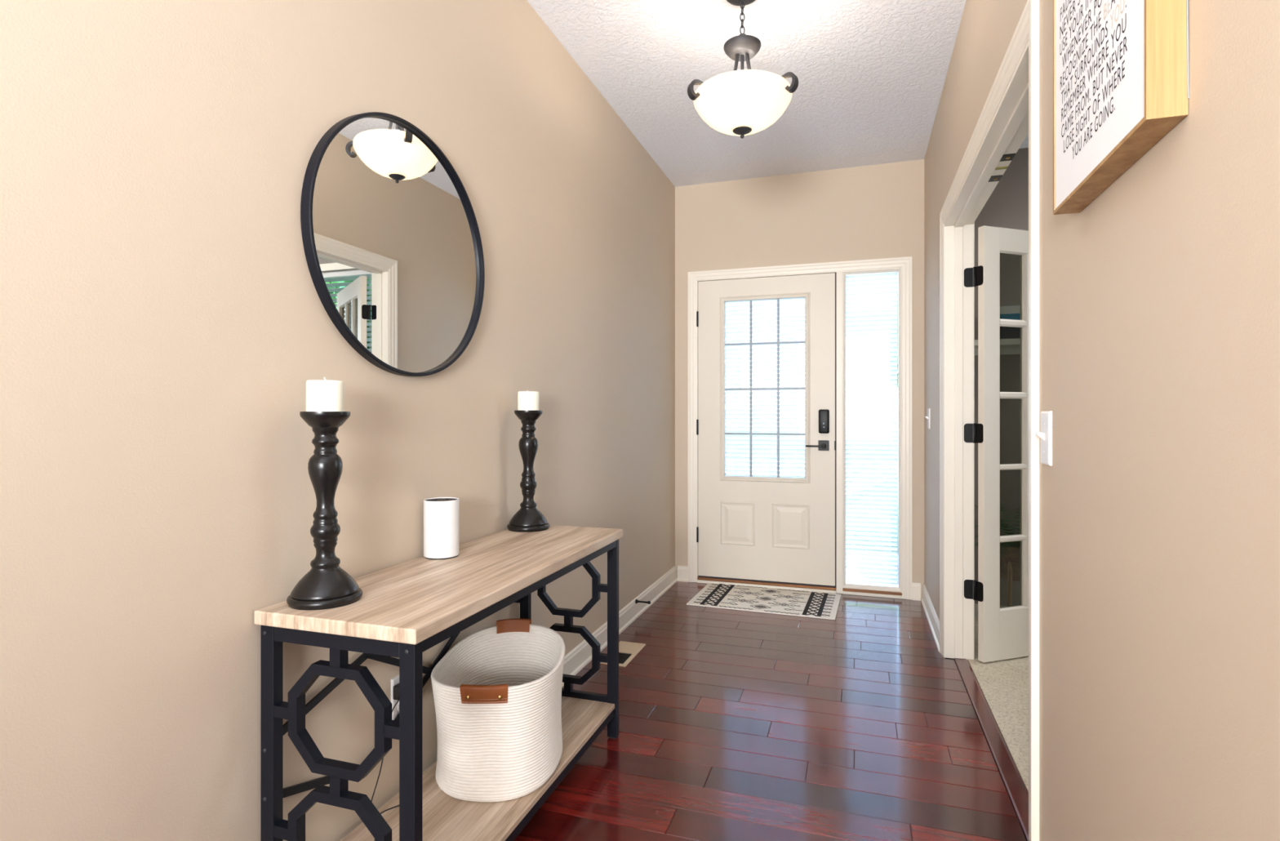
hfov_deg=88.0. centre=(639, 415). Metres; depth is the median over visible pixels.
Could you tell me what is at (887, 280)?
window
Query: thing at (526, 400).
candle
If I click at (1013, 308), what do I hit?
book
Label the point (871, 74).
ceiling
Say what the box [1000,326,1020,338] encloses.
book
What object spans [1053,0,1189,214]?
framed print
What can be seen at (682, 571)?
baseboard
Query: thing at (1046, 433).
light switch
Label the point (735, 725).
floor
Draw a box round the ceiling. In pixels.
[527,0,1028,186]
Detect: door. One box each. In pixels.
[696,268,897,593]
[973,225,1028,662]
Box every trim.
[688,256,911,599]
[939,0,1039,840]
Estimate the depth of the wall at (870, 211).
4.26 m
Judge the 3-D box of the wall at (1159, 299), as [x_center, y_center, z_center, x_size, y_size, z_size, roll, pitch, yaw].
[1.177,-0.224,2.125,0.118,2.743,4.171,0,0,18]
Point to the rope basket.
(497, 691)
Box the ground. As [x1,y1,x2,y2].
[726,428,897,554]
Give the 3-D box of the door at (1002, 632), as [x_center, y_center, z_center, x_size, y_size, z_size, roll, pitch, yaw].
[1.929,0.130,3.198,0.770,2.010,0.058,0,0,-19]
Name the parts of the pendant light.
arm, rod, lamp shade, arm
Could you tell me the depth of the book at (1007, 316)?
3.81 m
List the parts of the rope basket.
handle, handle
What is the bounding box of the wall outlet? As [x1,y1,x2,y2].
[391,674,399,719]
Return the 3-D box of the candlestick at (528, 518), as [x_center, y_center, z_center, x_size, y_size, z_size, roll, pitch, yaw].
[-0.402,0.194,2.389,0.152,0.426,0.152,0,0,18]
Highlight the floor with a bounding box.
[513,581,1028,840]
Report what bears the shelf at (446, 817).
attached to the console table
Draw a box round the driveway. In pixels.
[726,460,897,494]
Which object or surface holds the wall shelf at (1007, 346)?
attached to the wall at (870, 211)
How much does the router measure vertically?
0.165 m
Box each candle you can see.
[306,377,344,411]
[517,390,538,410]
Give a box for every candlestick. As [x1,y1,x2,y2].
[286,411,362,610]
[506,410,549,532]
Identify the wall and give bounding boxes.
[0,0,675,840]
[675,147,1028,605]
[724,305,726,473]
[924,0,1279,840]
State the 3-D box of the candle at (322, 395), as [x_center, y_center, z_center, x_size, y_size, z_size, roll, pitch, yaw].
[-0.692,-0.045,1.460,0.076,0.080,0.076,0,0,18]
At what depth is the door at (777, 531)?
4.43 m
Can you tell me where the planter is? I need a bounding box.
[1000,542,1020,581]
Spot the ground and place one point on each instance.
(897, 428)
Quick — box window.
[842,267,902,599]
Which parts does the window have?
sill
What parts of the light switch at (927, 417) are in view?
plate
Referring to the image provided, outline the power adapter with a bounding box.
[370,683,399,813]
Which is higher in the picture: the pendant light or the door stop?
the pendant light
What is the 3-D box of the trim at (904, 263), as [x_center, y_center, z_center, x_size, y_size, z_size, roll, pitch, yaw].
[1.015,0.078,4.363,1.436,2.139,0.016,0,0,18]
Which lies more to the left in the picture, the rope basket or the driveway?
the rope basket
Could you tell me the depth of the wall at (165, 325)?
1.35 m
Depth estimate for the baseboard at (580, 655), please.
3.56 m
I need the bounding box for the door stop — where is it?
[635,599,650,604]
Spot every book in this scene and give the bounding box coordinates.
[1000,305,1020,314]
[1000,313,1020,319]
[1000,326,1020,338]
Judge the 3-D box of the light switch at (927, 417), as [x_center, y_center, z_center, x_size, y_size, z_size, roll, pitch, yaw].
[1.663,0.016,3.838,0.022,0.118,0.071,0,0,18]
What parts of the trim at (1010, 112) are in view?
study casing, catch plate, catch plate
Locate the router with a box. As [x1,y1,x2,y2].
[423,497,459,559]
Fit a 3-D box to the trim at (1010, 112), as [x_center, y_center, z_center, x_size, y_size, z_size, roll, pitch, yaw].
[1.252,0.083,2.354,0.151,2.128,1.779,0,0,18]
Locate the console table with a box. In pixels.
[254,524,622,840]
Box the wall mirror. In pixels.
[300,111,484,376]
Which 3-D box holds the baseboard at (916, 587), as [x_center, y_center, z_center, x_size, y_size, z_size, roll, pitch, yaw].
[1.721,1.095,4.130,0.050,0.105,0.021,0,0,18]
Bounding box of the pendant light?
[687,0,798,138]
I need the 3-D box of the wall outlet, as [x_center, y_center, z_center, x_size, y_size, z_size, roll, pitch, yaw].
[-0.662,0.776,1.837,0.008,0.120,0.072,0,0,18]
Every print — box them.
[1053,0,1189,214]
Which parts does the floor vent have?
damper panel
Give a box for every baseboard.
[341,564,677,839]
[677,565,688,582]
[911,582,920,600]
[920,582,939,651]
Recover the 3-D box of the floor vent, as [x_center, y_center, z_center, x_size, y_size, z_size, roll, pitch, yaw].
[-0.084,1.144,3.199,0.138,0.005,0.312,0,0,18]
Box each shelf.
[340,696,614,840]
[974,337,1020,355]
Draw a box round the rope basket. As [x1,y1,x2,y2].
[431,618,564,801]
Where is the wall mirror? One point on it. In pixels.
(392, 242)
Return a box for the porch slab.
[696,552,902,599]
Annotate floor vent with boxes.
[600,640,645,666]
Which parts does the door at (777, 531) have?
panel, lite frame, panel, ladder cord, lever, lever plate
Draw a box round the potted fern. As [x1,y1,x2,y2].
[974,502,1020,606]
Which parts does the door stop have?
stop rod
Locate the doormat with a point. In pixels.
(811, 604)
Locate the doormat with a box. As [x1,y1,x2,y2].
[686,582,841,619]
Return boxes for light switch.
[925,408,929,428]
[1035,410,1052,466]
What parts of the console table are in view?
leg, rail, post, post, leg, rail, leg, shelf rail, post, post, rail, leg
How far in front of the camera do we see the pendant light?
2.42 m
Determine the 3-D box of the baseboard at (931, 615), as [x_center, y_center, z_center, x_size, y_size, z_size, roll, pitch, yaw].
[1.610,1.095,3.675,0.021,0.105,0.954,0,0,18]
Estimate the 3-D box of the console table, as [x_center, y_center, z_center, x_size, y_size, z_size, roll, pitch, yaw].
[-0.433,0.777,1.885,0.400,0.740,1.182,0,0,18]

